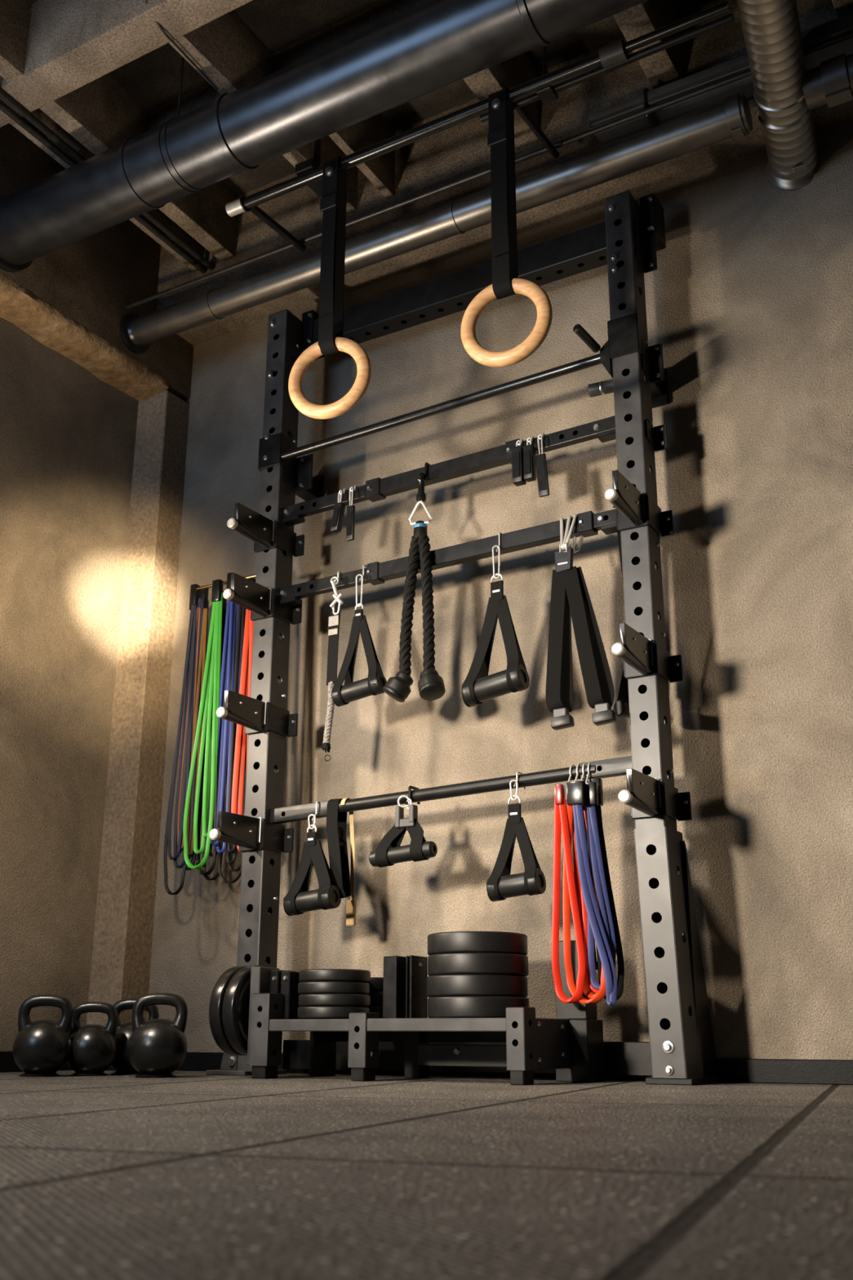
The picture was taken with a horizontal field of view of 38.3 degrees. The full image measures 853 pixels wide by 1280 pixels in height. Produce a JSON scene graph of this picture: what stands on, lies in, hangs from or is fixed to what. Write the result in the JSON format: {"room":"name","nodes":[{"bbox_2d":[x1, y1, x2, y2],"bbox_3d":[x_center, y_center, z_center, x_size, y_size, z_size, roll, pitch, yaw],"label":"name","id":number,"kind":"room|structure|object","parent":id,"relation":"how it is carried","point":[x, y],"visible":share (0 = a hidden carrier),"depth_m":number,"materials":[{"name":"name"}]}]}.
{"room":"gym","nodes":[
{"label":"gym","id":0,"kind":"room"},
{"bbox_2d":[0,316,138,1051],"bbox_3d":[-2.130,-0.645,2.424,0.150,2.900,4.700,-10,-20,29],"label":"wall","id":1,"kind":"structure","parent":0,"point":[68,434],"depth_m":3.80,"materials":[{"name":"paint"}]},
{"bbox_2d":[0,1051,72,1072],"bbox_3d":[-2.132,0.661,1.837,0.012,0.055,4.430,-10,-20,29],"label":"baseboard","id":2,"kind":"structure","parent":1,"relation":"attached to","point":[7,1064],"depth_m":3.42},
{"bbox_2d":[0,271,168,400],"bbox_3d":[-1.919,-1.378,2.734,0.149,0.053,3.832,-10,-20,29],"label":"beam","id":3,"kind":"structure","parent":1,"relation":"attached to","point":[49,326],"depth_m":3.98,"materials":[{"name":"beige concrete"}]},
{"bbox_2d":[0,123,193,400],"bbox_3d":[-2.045,-1.741,2.642,0.140,0.598,4.560,-10,-20,29],"label":"beam","id":4,"kind":"structure","parent":1,"relation":"attached to","point":[92,279],"depth_m":4.05,"materials":[{"name":"concrete"}]},
{"bbox_2d":[0,0,252,127],"bbox_3d":[0.721,-1.970,2.455,4.910,0.260,0.112,-10,-20,29],"label":"beam","id":5,"kind":"structure","parent":1,"relation":"attached to","point":[72,44],"depth_m":3.30,"materials":[{"name":"concrete"}]},
{"bbox_2d":[119,92,752,354],"bbox_3d":[-0.084,-1.197,3.662,2.105,0.136,0.136,-10,-20,29],"label":"pipe","id":6,"kind":"object","parent":1,"relation":"attached to","point":[731,117],"visible":1,"depth_m":3.53,"materials":[{"name":"silver metal"}]},
{"bbox_2d":[225,0,734,252],"bbox_3d":[0.140,-1.415,3.348,1.470,0.262,0.341,-10,-20,29],"label":"bar","id":7,"kind":"object","parent":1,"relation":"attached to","point":[546,87],"visible":0.96,"depth_m":3.12,"materials":[{"name":"black metal"}]},
{"bbox_2d":[288,155,371,419],"bbox_3d":[-0.252,-0.944,3.251,0.230,0.790,0.063,-8,-19,23],"label":"ring","id":8,"kind":"object","parent":7,"relation":"hanging from","point":[334,189],"visible":1,"depth_m":3.21,"materials":[{"name":"brown wood"}]},
{"bbox_2d":[460,87,552,367],"bbox_3d":[0.188,-1.022,3.009,0.230,0.788,0.065,-10,-20,29],"label":"ring","id":9,"kind":"object","parent":7,"relation":"hanging from","point":[506,282],"visible":0.98,"depth_m":2.96,"materials":[{"name":"brown wood"}]},
{"bbox_2d":[125,30,852,309],"bbox_3d":[1.060,-1.486,2.995,4.790,0.016,0.016,-10,-20,29],"label":"pipe","id":10,"kind":"object","parent":1,"relation":"attached to","point":[828,42],"visible":1,"depth_m":3.48,"materials":[{"name":"black metal"}]},
{"bbox_2d":[29,0,715,195],"bbox_3d":[0.049,-2.430,1.670,5.180,0.150,4.700,-10,-20,29],"label":"ceiling","id":11,"kind":"structure","parent":0,"point":[152,78],"depth_m":3.63,"materials":[{"name":"concrete"}]},
{"bbox_2d":[0,100,206,273],"bbox_3d":[-1.356,-1.594,3.195,0.022,0.022,2.440,-10,-20,28],"label":"conduit","id":12,"kind":"object","parent":11,"relation":"attached to","point":[4,108],"visible":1,"depth_m":3.67,"materials":[{"name":"black metal"}]},
{"bbox_2d":[9,107,204,272],"bbox_3d":[-0.987,-1.504,3.925,0.037,0.257,0.861,-9,-20,28],"label":"trim","id":13,"kind":"structure","parent":11,"relation":"attached to","point":[37,113],"depth_m":3.77,"materials":[{"name":"concrete"}]},
{"bbox_2d":[0,88,214,270],"bbox_3d":[-1.326,-1.599,3.178,0.022,0.022,2.440,-10,-20,28],"label":"conduit","id":14,"kind":"object","parent":11,"relation":"attached to","point":[4,96],"visible":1,"depth_m":3.63,"materials":[{"name":"black metal"}]},
{"bbox_2d":[0,0,239,262],"bbox_3d":[-1.262,-1.739,3.196,0.060,0.257,2.462,-9,-20,28],"label":"beam","id":15,"kind":"structure","parent":11,"relation":"attached to","point":[100,114],"depth_m":3.67,"materials":[{"name":"concrete"}]},
{"bbox_2d":[142,0,218,90],"bbox_3d":[-0.707,-1.719,3.208,0.012,0.260,0.552,-9,-20,26],"label":"cable","id":16,"kind":"object","parent":11,"relation":"hanging from","point":[144,1],"visible":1,"depth_m":3.28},
{"bbox_2d":[64,0,429,169],"bbox_3d":[0.959,-1.844,2.843,4.910,0.260,0.087,-10,-20,29],"label":"beam","id":17,"kind":"structure","parent":11,"relation":"attached to","point":[386,10],"depth_m":3.54,"materials":[{"name":"concrete"}]},
{"bbox_2d":[168,9,358,214],"bbox_3d":[-0.452,-1.597,3.628,0.053,0.257,0.860,-10,-20,29],"label":"beam","id":18,"kind":"structure","parent":11,"relation":"attached to","point":[225,49],"depth_m":3.44,"materials":[{"name":"concrete"}]},
{"bbox_2d":[0,0,648,272],"bbox_3d":[0.708,-1.733,2.659,4.600,0.566,0.216,-10,-20,29],"label":"ventilation duct","id":19,"kind":"object","parent":11,"relation":"hanging from","point":[431,46],"visible":0.96,"depth_m":3.12,"materials":[{"name":"black metal"}]},
{"bbox_2d":[328,113,395,199],"bbox_3d":[-0.204,-1.560,3.744,0.030,0.257,0.400,-10,-20,28],"label":"beam","id":20,"kind":"structure","parent":11,"relation":"attached to","point":[380,171],"depth_m":3.78,"materials":[{"name":"concrete"}]},
{"bbox_2d":[462,53,539,150],"bbox_3d":[0.206,-1.631,3.516,0.080,0.257,0.400,-10,-20,29],"label":"trim","id":21,"kind":"structure","parent":11,"relation":"attached to","point":[517,70],"depth_m":3.51,"materials":[{"name":"concrete"}]},
{"bbox_2d":[613,0,684,88],"bbox_3d":[0.587,-1.698,3.305,0.080,0.257,0.400,-10,-20,29],"label":"beam","id":22,"kind":"structure","parent":11,"relation":"attached to","point":[664,67],"depth_m":3.30,"materials":[{"name":"concrete"}]},
{"bbox_2d":[831,0,852,17],"bbox_3d":[1.019,-1.774,3.065,0.080,0.257,0.400,-10,-20,29],"label":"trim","id":23,"kind":"structure","parent":11,"relation":"attached to","point":[842,7],"depth_m":3.13,"materials":[{"name":"concrete"}]},
{"bbox_2d":[0,1070,852,1279],"bbox_3d":[-0.012,0.392,0.793,5.300,0.060,4.700,-10,-20,29],"label":"floor","id":24,"kind":"structure","parent":0,"point":[189,1175],"depth_m":0.89,"materials":[{"name":"rubber"}]},
{"bbox_2d":[12,994,72,1076],"bbox_3d":[-0.973,1.004,3.122,0.144,0.197,0.144,-10,-20,29],"label":"kettlebell","id":25,"kind":"object","parent":24,"relation":"on","point":[41,1047],"visible":1,"depth_m":3.07,"materials":[{"name":"metal"}]},
{"bbox_2d":[66,1001,118,1075],"bbox_3d":[-0.866,1.032,3.181,0.132,0.181,0.132,-10,-20,29],"label":"kettlebell","id":26,"kind":"object","parent":24,"relation":"on","point":[94,1050],"visible":0.94,"depth_m":3.14,"materials":[{"name":"metal"}]},
{"bbox_2d":[110,998,159,1075],"bbox_3d":[-0.787,1.060,3.288,0.141,0.193,0.141,-10,-20,29],"label":"kettlebell","id":27,"kind":"object","parent":24,"relation":"on","point":[122,1064],"visible":0.42,"depth_m":3.23,"materials":[{"name":"metal"}]},
{"bbox_2d":[127,992,187,1077],"bbox_3d":[-0.671,0.988,3.076,0.147,0.201,0.147,-10,-20,29],"label":"kettlebell","id":28,"kind":"object","parent":24,"relation":"on","point":[157,1047],"visible":1,"depth_m":3.03,"materials":[{"name":"metal"}]},
{"bbox_2d":[246,940,604,1085],"bbox_3d":[-0.070,0.903,2.991,0.933,0.315,0.330,-10,-20,29],"label":"plate stand","id":29,"kind":"object","parent":24,"relation":"on","point":[571,1043],"visible":0.94,"depth_m":2.91,"materials":[{"name":"black metal"}]},
{"bbox_2d":[208,965,247,1055],"bbox_3d":[-0.471,0.942,3.124,0.036,0.218,0.218,-10,-20,29],"label":"weight plate","id":30,"kind":"object","parent":29,"relation":"on","point":[215,1020],"visible":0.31,"depth_m":3.04,"materials":[{"name":"black rubber"}]},
{"bbox_2d":[222,965,266,1055],"bbox_3d":[-0.435,0.935,3.104,0.036,0.218,0.218,-10,-20,29],"label":"weight plate","id":31,"kind":"object","parent":29,"relation":"on","point":[236,1002],"visible":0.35,"depth_m":3.03,"materials":[{"name":"black rubber"}]},
{"bbox_2d":[297,1006,369,1018],"bbox_3d":[-0.230,0.921,3.034,0.178,0.028,0.178,-10,-20,29],"label":"weight plate","id":32,"kind":"object","parent":29,"relation":"on","point":[303,1012],"visible":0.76,"depth_m":2.96,"materials":[{"name":"black rubber"}]},
{"bbox_2d":[297,993,370,1007],"bbox_3d":[-0.228,0.893,3.042,0.178,0.028,0.178,-10,-20,29],"label":"weight plate","id":33,"kind":"object","parent":32,"relation":"on","point":[310,999],"visible":0.87,"depth_m":2.97,"materials":[{"name":"black rubber"}]},
{"bbox_2d":[297,981,369,994],"bbox_3d":[-0.230,0.866,3.053,0.178,0.028,0.178,-10,-20,29],"label":"weight plate","id":34,"kind":"object","parent":33,"relation":"on","point":[308,987],"visible":0.77,"depth_m":2.98,"materials":[{"name":"black rubber"}]},
{"bbox_2d":[298,968,370,982],"bbox_3d":[-0.229,0.838,3.061,0.178,0.028,0.178,-10,-20,29],"label":"weight plate","id":35,"kind":"object","parent":34,"relation":"on","point":[308,975],"visible":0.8,"depth_m":2.99,"materials":[{"name":"black rubber"}]},
{"bbox_2d":[427,995,528,1017],"bbox_3d":[0.121,0.858,2.865,0.237,0.047,0.237,-10,-20,29],"label":"weight plate","id":36,"kind":"object","parent":29,"relation":"on","point":[445,1006],"visible":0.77,"depth_m":2.76,"materials":[{"name":"black rubber"}]},
{"bbox_2d":[426,973,528,997],"bbox_3d":[0.118,0.813,2.881,0.237,0.047,0.237,-10,-20,29],"label":"weight plate","id":37,"kind":"object","parent":36,"relation":"on","point":[460,984],"visible":0.78,"depth_m":2.78,"materials":[{"name":"black rubber"}]},
{"bbox_2d":[427,952,528,976],"bbox_3d":[0.121,0.768,2.894,0.237,0.047,0.237,-10,-20,29],"label":"weight plate","id":38,"kind":"object","parent":37,"relation":"on","point":[451,963],"visible":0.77,"depth_m":2.80,"materials":[{"name":"black rubber"}]},
{"bbox_2d":[427,931,528,955],"bbox_3d":[0.121,0.723,2.909,0.237,0.047,0.237,-10,-20,29],"label":"weight plate","id":39,"kind":"object","parent":38,"relation":"on","point":[451,941],"visible":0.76,"depth_m":2.81,"materials":[{"name":"black rubber"}]},
{"bbox_3d":[-0.135,0.958,3.156,0.120,0.034,0.120,-10,-20,29],"label":"weight plate","id":40,"kind":"object","parent":29,"relation":"on","visible":0},
{"bbox_3d":[-0.135,0.925,3.166,0.120,0.034,0.120,-10,-20,29],"label":"weight plate","id":41,"kind":"object","parent":40,"relation":"on","visible":0},
{"bbox_2d":[368,977,383,991],"bbox_3d":[-0.135,0.892,3.177,0.120,0.034,0.120,-10,-20,29],"label":"weight plate","id":42,"kind":"object","parent":41,"relation":"on","point":[375,983],"visible":0.3,"depth_m":3.12,"materials":[{"name":"black rubber"}]},
{"bbox_2d":[205,190,724,1085],"bbox_3d":[0.049,-0.040,3.357,1.318,2.335,0.352,-10,-20,29],"label":"power rack","id":43,"kind":"object","parent":24,"relation":"on","point":[680,1050],"visible":0.84,"depth_m":3.31,"materials":[{"name":"black metal"}]},
{"bbox_2d":[196,569,267,590],"bbox_3d":[-0.611,-0.183,3.796,0.296,0.024,0.024,-10,-20,29],"label":"rod","id":44,"kind":"object","parent":43,"relation":"attached to","point":[265,571],"visible":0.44,"depth_m":3.82,"materials":[{"name":"gold metal"}]},
{"bbox_2d":[163,583,199,894],"bbox_3d":[-0.735,0.285,3.720,0.083,0.960,0.022,-10,-20,29],"label":"band","id":45,"kind":"object","parent":44,"relation":"hanging from","point":[194,593],"visible":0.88,"depth_m":3.63,"materials":[{"name":"black rubber"}]},
{"bbox_2d":[167,604,197,867],"bbox_3d":[-0.729,0.280,3.716,0.064,0.815,0.033,-7,-19,21],"label":"band","id":46,"kind":"object","parent":44,"relation":"hanging from","point":[189,659],"visible":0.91,"depth_m":3.69,"materials":[{"name":"rubber"}]},
{"bbox_2d":[177,607,200,848],"bbox_3d":[-0.718,0.256,3.714,0.032,0.749,0.012,-3,-18,11],"label":"band","id":47,"kind":"object","parent":44,"relation":"hanging from","point":[198,609],"visible":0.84,"depth_m":3.71,"materials":[{"name":"rubber"}]},
{"bbox_2d":[182,585,208,870],"bbox_3d":[-0.696,0.252,3.722,0.053,0.883,0.040,-4,-18,14],"label":"band","id":48,"kind":"object","parent":44,"relation":"hanging from","point":[203,602],"visible":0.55,"depth_m":3.74,"materials":[{"name":"brown rubber"}]},
{"bbox_2d":[186,608,207,855],"bbox_3d":[-0.689,0.264,3.688,0.028,0.761,0.012,-3,-18,10],"label":"band","id":49,"kind":"object","parent":44,"relation":"hanging from","point":[203,636],"visible":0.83,"depth_m":3.72,"materials":[{"name":"rubber"}]},
{"bbox_2d":[182,578,223,869],"bbox_3d":[-0.659,0.239,3.658,0.100,0.878,0.032,-10,-20,29],"label":"band","id":50,"kind":"object","parent":44,"relation":"hanging from","point":[210,695],"visible":0.98,"depth_m":3.63,"materials":[{"name":"green rubber"}]},
{"bbox_2d":[195,590,226,880],"bbox_3d":[-0.634,0.274,3.706,0.087,0.892,0.039,-1,-18,5],"label":"band","id":51,"kind":"object","parent":44,"relation":"hanging from","point":[203,872],"visible":0.34,"depth_m":3.62,"materials":[{"name":"black rubber"}]},
{"bbox_2d":[210,572,235,853],"bbox_3d":[-0.598,0.204,3.654,0.046,0.855,0.033,-10,-20,29],"label":"band","id":52,"kind":"object","parent":44,"relation":"hanging from","point":[228,662],"visible":0.61,"depth_m":3.67,"materials":[{"name":"blue rubber"}]},
{"bbox_2d":[217,605,247,883],"bbox_3d":[-0.562,0.264,3.646,0.097,0.905,0.048,-4,-18,14],"label":"band","id":53,"kind":"object","parent":44,"relation":"hanging from","point":[242,613],"visible":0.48,"depth_m":3.60,"materials":[{"name":"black rubber"}]},
{"bbox_2d":[222,604,242,811],"bbox_3d":[-0.574,0.201,3.663,0.046,0.746,0.013,-6,-19,19],"label":"band","id":54,"kind":"object","parent":44,"relation":"hanging from","point":[237,606],"visible":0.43,"depth_m":3.69,"materials":[{"name":"rubber"}]},
{"bbox_2d":[231,577,255,852],"bbox_3d":[-0.525,0.208,3.620,0.066,0.828,0.037,-10,-20,29],"label":"band","id":55,"kind":"object","parent":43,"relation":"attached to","point":[246,670],"visible":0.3,"depth_m":3.60,"materials":[{"name":"red rubber"}]},
{"bbox_2d":[208,810,293,853],"bbox_3d":[-0.493,0.527,3.373,0.115,0.091,0.280,-10,-20,29],"label":"bracket","id":56,"kind":"object","parent":43,"relation":"attached to","point":[248,833],"visible":0.98,"depth_m":3.37,"materials":[{"name":"black metal"}]},
{"bbox_2d":[216,689,297,737],"bbox_3d":[-0.492,0.209,3.476,0.115,0.091,0.280,-10,-20,29],"label":"bracket","id":57,"kind":"object","parent":43,"relation":"attached to","point":[257,716],"visible":0.99,"depth_m":3.47,"materials":[{"name":"black metal"}]},
{"bbox_2d":[222,573,302,624],"bbox_3d":[-0.491,-0.119,3.581,0.115,0.091,0.280,-10,-20,29],"label":"bracket","id":58,"kind":"object","parent":43,"relation":"attached to","point":[263,602],"visible":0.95,"depth_m":3.57,"materials":[{"name":"black metal"}]},
{"bbox_2d":[226,502,304,556],"bbox_3d":[-0.490,-0.325,3.648,0.115,0.091,0.280,-10,-20,29],"label":"bracket","id":59,"kind":"object","parent":43,"relation":"attached to","point":[266,534],"visible":0.99,"depth_m":3.64,"materials":[{"name":"black metal"}]},
{"bbox_2d":[283,800,341,915],"bbox_3d":[-0.290,0.582,3.299,0.148,0.310,0.105,-10,-20,29],"label":"attachment","id":60,"kind":"object","parent":43,"relation":"hanging from","point":[299,900],"visible":0.98,"depth_m":3.25,"materials":[{"name":"black fabric"}]},
{"bbox_2d":[320,571,347,761],"bbox_3d":[-0.247,0.069,3.458,0.060,0.562,0.076,-10,-20,29],"label":"strap","id":61,"kind":"object","parent":43,"relation":"hanging from","point":[334,619],"visible":0.96,"depth_m":3.44,"materials":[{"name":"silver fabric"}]},
{"bbox_2d":[329,488,346,533],"bbox_3d":[-0.246,-0.377,3.599,0.039,0.144,0.077,-10,-20,29],"label":"clip","id":62,"kind":"object","parent":43,"relation":"hanging from","point":[339,508],"visible":0.87,"depth_m":3.56,"materials":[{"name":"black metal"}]},
{"bbox_2d":[326,798,351,897],"bbox_3d":[-0.233,0.561,3.307,0.065,0.271,0.055,-10,-20,29],"label":"strap","id":63,"kind":"object","parent":43,"relation":"hanging from","point":[336,824],"visible":0.77,"depth_m":3.30,"materials":[{"name":"black fabric"}]},
{"bbox_2d":[340,797,355,926],"bbox_3d":[-0.216,0.595,3.303,0.028,0.336,0.072,-10,-20,29],"label":"strap","id":64,"kind":"object","parent":43,"relation":"hanging from","point":[350,904],"visible":0.83,"depth_m":3.31,"materials":[{"name":"fabric"}]},
{"bbox_2d":[346,484,363,541],"bbox_3d":[-0.205,-0.365,3.575,0.024,0.183,0.069,-10,-20,29],"label":"clip","id":65,"kind":"object","parent":43,"relation":"hanging from","point":[350,523],"visible":0.85,"depth_m":3.54,"materials":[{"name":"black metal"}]},
{"bbox_2d":[331,564,386,706],"bbox_3d":[-0.175,-0.020,3.432,0.155,0.414,0.091,-10,-20,29],"label":"attachment","id":66,"kind":"object","parent":43,"relation":"hanging from","point":[373,685],"visible":0.91,"depth_m":3.38,"materials":[{"name":"black fabric"}]},
{"bbox_2d":[368,785,437,867],"bbox_3d":[-0.048,0.483,3.192,0.188,0.212,0.098,-10,-20,29],"label":"attachment","id":67,"kind":"object","parent":43,"relation":"hanging from","point":[388,852],"visible":0.99,"depth_m":3.15,"materials":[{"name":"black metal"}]},
{"bbox_2d":[382,462,445,702],"bbox_3d":[-0.033,-0.174,3.359,0.170,0.706,0.123,-1,-18,3],"label":"rope","id":68,"kind":"object","parent":43,"relation":"hanging from","point":[431,686],"visible":0.98,"depth_m":3.32,"materials":[{"name":"black fabric"}]},
{"bbox_2d":[462,532,529,706],"bbox_3d":[0.185,-0.063,3.220,0.170,0.479,0.101,-10,-20,29],"label":"attachment","id":69,"kind":"object","parent":43,"relation":"hanging from","point":[478,686],"visible":0.98,"depth_m":3.16,"materials":[{"name":"black fabric"}]},
{"bbox_2d":[486,771,546,902],"bbox_3d":[0.228,0.478,3.017,0.137,0.322,0.105,-10,-20,29],"label":"attachment","id":70,"kind":"object","parent":43,"relation":"hanging from","point":[500,885],"visible":0.99,"depth_m":2.97,"materials":[{"name":"black fabric"}]},
{"bbox_2d":[511,439,526,486],"bbox_3d":[0.259,-0.480,3.322,0.030,0.144,0.081,-10,-20,29],"label":"clip","id":71,"kind":"object","parent":43,"relation":"hanging from","point":[517,463],"visible":0.9,"depth_m":3.28,"materials":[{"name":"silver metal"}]},
{"bbox_2d":[523,435,538,482],"bbox_3d":[0.287,-0.486,3.308,0.026,0.140,0.078,-10,-20,29],"label":"clip","id":72,"kind":"object","parent":43,"relation":"hanging from","point":[529,451],"visible":0.86,"depth_m":3.27,"materials":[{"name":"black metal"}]},
{"bbox_2d":[535,432,549,497],"bbox_3d":[0.321,-0.464,3.286,0.038,0.197,0.068,-10,-20,29],"label":"clip","id":73,"kind":"object","parent":43,"relation":"hanging from","point":[540,459],"visible":0.92,"depth_m":3.25,"materials":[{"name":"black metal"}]},
{"bbox_2d":[564,764,575,799],"bbox_3d":[0.353,0.348,2.994,0.006,0.098,0.081,-9,-20,27],"label":"hook","id":74,"kind":"object","parent":43,"relation":"attached to","point":[571,765],"visible":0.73,"depth_m":3.00,"materials":[{"name":"silver metal"}]},
{"bbox_2d":[551,783,585,1003],"bbox_3d":[0.328,0.588,2.881,0.078,0.506,0.023,-9,-20,25],"label":"band","id":75,"kind":"object","parent":74,"relation":"hanging from","point":[561,820],"visible":1,"depth_m":2.87,"materials":[{"name":"red rubber"}]},
{"bbox_2d":[574,763,580,781],"bbox_3d":[0.368,0.345,2.986,0.006,0.098,0.081,-9,-20,27],"label":"hook","id":76,"kind":"object","parent":43,"relation":"attached to","point":[578,764],"visible":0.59,"depth_m":2.99,"materials":[{"name":"silver metal"}]},
{"bbox_2d":[562,803,605,1004],"bbox_3d":[0.374,0.592,2.876,0.111,0.501,0.036,-8,-20,25],"label":"band","id":77,"kind":"object","parent":76,"relation":"hanging from","point":[600,994],"visible":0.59,"depth_m":2.86,"materials":[{"name":"rubber"}]},
{"bbox_2d":[580,806,615,993],"bbox_3d":[0.398,0.590,2.874,0.077,0.458,0.018,-8,-19,23],"label":"band","id":78,"kind":"object","parent":76,"relation":"hanging from","point":[584,908],"visible":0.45,"depth_m":2.85,"materials":[{"name":"rubber"}]},
{"bbox_2d":[545,514,616,730],"bbox_3d":[0.393,-0.056,3.094,0.174,0.578,0.101,-10,-20,29],"label":"straps","id":79,"kind":"object","parent":43,"relation":"hanging from","point":[571,599],"visible":0.97,"depth_m":3.06,"materials":[{"name":"black fabric"}]},
{"bbox_2d":[580,763,585,781],"bbox_3d":[0.382,0.342,2.978,0.006,0.099,0.081,-9,-20,27],"label":"hook","id":80,"kind":"object","parent":43,"relation":"attached to","point":[584,764],"visible":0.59,"depth_m":2.98,"materials":[{"name":"silver metal"}]},
{"bbox_2d":[566,780,617,1005],"bbox_3d":[0.380,0.577,2.832,0.102,0.512,0.026,-10,-20,29],"label":"band","id":81,"kind":"object","parent":80,"relation":"hanging from","point":[575,790],"visible":1,"depth_m":2.83,"materials":[{"name":"blue rubber"}]},
{"bbox_2d":[585,762,590,782],"bbox_3d":[0.394,0.340,2.971,0.006,0.099,0.081,-9,-20,27],"label":"hook","id":82,"kind":"object","parent":43,"relation":"attached to","point":[588,764],"visible":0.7,"depth_m":2.98,"materials":[{"name":"silver metal"}]},
{"bbox_2d":[582,782,616,990],"bbox_3d":[0.403,0.569,2.865,0.073,0.476,0.045,-10,-20,29],"label":"band","id":83,"kind":"object","parent":82,"relation":"hanging from","point":[593,847],"visible":0.77,"depth_m":2.85,"materials":[{"name":"blue rubber"}]},
{"bbox_2d":[583,777,624,999],"bbox_3d":[0.417,0.582,2.895,0.085,0.515,0.034,-10,-20,29],"label":"band","id":84,"kind":"object","parent":82,"relation":"hanging from","point":[619,946],"visible":0.29,"depth_m":2.87,"materials":[{"name":"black rubber"}]},
{"bbox_2d":[611,505,629,717],"bbox_3d":[0.505,-0.068,3.130,0.071,0.546,0.188,-14,-23,37],"label":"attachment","id":85,"kind":"object","parent":43,"relation":"hanging from","point":[621,707],"visible":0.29,"depth_m":3.06,"materials":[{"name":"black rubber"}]},
{"bbox_2d":[604,470,674,537],"bbox_3d":[0.508,-0.336,3.040,0.115,0.091,0.280,-10,-20,29],"label":"bracket","id":86,"kind":"object","parent":43,"relation":"attached to","point":[634,508],"visible":0.99,"depth_m":3.05,"materials":[{"name":"black metal"}]},
{"bbox_2d":[611,622,683,682],"bbox_3d":[0.507,0.032,2.922,0.115,0.091,0.280,-10,-20,29],"label":"bracket","id":87,"kind":"object","parent":43,"relation":"attached to","point":[641,655],"visible":0.98,"depth_m":2.93,"materials":[{"name":"black metal"}]},
{"bbox_2d":[617,768,692,821],"bbox_3d":[0.506,0.355,2.818,0.115,0.091,0.280,-10,-20,29],"label":"bracket","id":88,"kind":"object","parent":43,"relation":"attached to","point":[646,796],"visible":1,"depth_m":2.83,"materials":[{"name":"black metal"}]},
{"bbox_2d":[146,119,852,1059],"bbox_3d":[1.188,-0.420,3.088,5.180,2.900,0.150,-10,-20,29],"label":"wall","id":89,"kind":"structure","parent":0,"point":[749,294],"depth_m":3.36,"materials":[{"name":"paint"}]},
{"bbox_2d":[86,390,189,1026],"bbox_3d":[-0.935,0.221,4.021,0.140,2.240,0.130,-10,-20,29],"label":"pillar","id":90,"kind":"structure","parent":89,"relation":"attached to","point":[122,950],"depth_m":3.96,"materials":[{"name":"concrete"}]},
{"bbox_2d":[106,1052,852,1084],"bbox_3d":[1.178,0.885,2.500,5.030,0.055,0.132,-10,-20,29],"label":"baseboard","id":91,"kind":"structure","parent":89,"relation":"attached to","point":[827,1072],"depth_m":2.80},
{"bbox_2d":[155,0,852,346],"bbox_3d":[1.222,-1.645,3.255,4.910,0.385,0.215,-10,-20,29],"label":"ceiling","id":92,"kind":"structure","parent":89,"relation":"attached to","point":[461,150],"depth_m":3.77,"materials":[{"name":"concrete"}]},
{"bbox_2d":[588,12,852,146],"bbox_3d":[1.821,-1.641,2.675,3.120,0.093,0.121,-10,-20,29],"label":"pipe","id":93,"kind":"object","parent":89,"relation":"attached to","point":[843,24],"visible":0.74,"depth_m":3.25,"materials":[{"name":"black metal"}]},
{"bbox_2d":[736,0,818,190],"bbox_3d":[0.868,-1.421,3.035,0.152,0.152,0.801,-7,-19,21],"label":"spiral duct","id":94,"kind":"object","parent":89,"relation":"attached to","point":[771,30],"visible":0.94,"depth_m":3.04,"materials":[{"name":"silver metal"}]},
{"bbox_2d":[801,53,852,110],"bbox_3d":[1.818,-1.528,2.607,2.000,0.111,0.106,-10,-20,29],"label":"pipe","id":95,"kind":"object","parent":94,"relation":"attached to","point":[830,82],"visible":0.98,"depth_m":3.02,"materials":[{"name":"black metal"}]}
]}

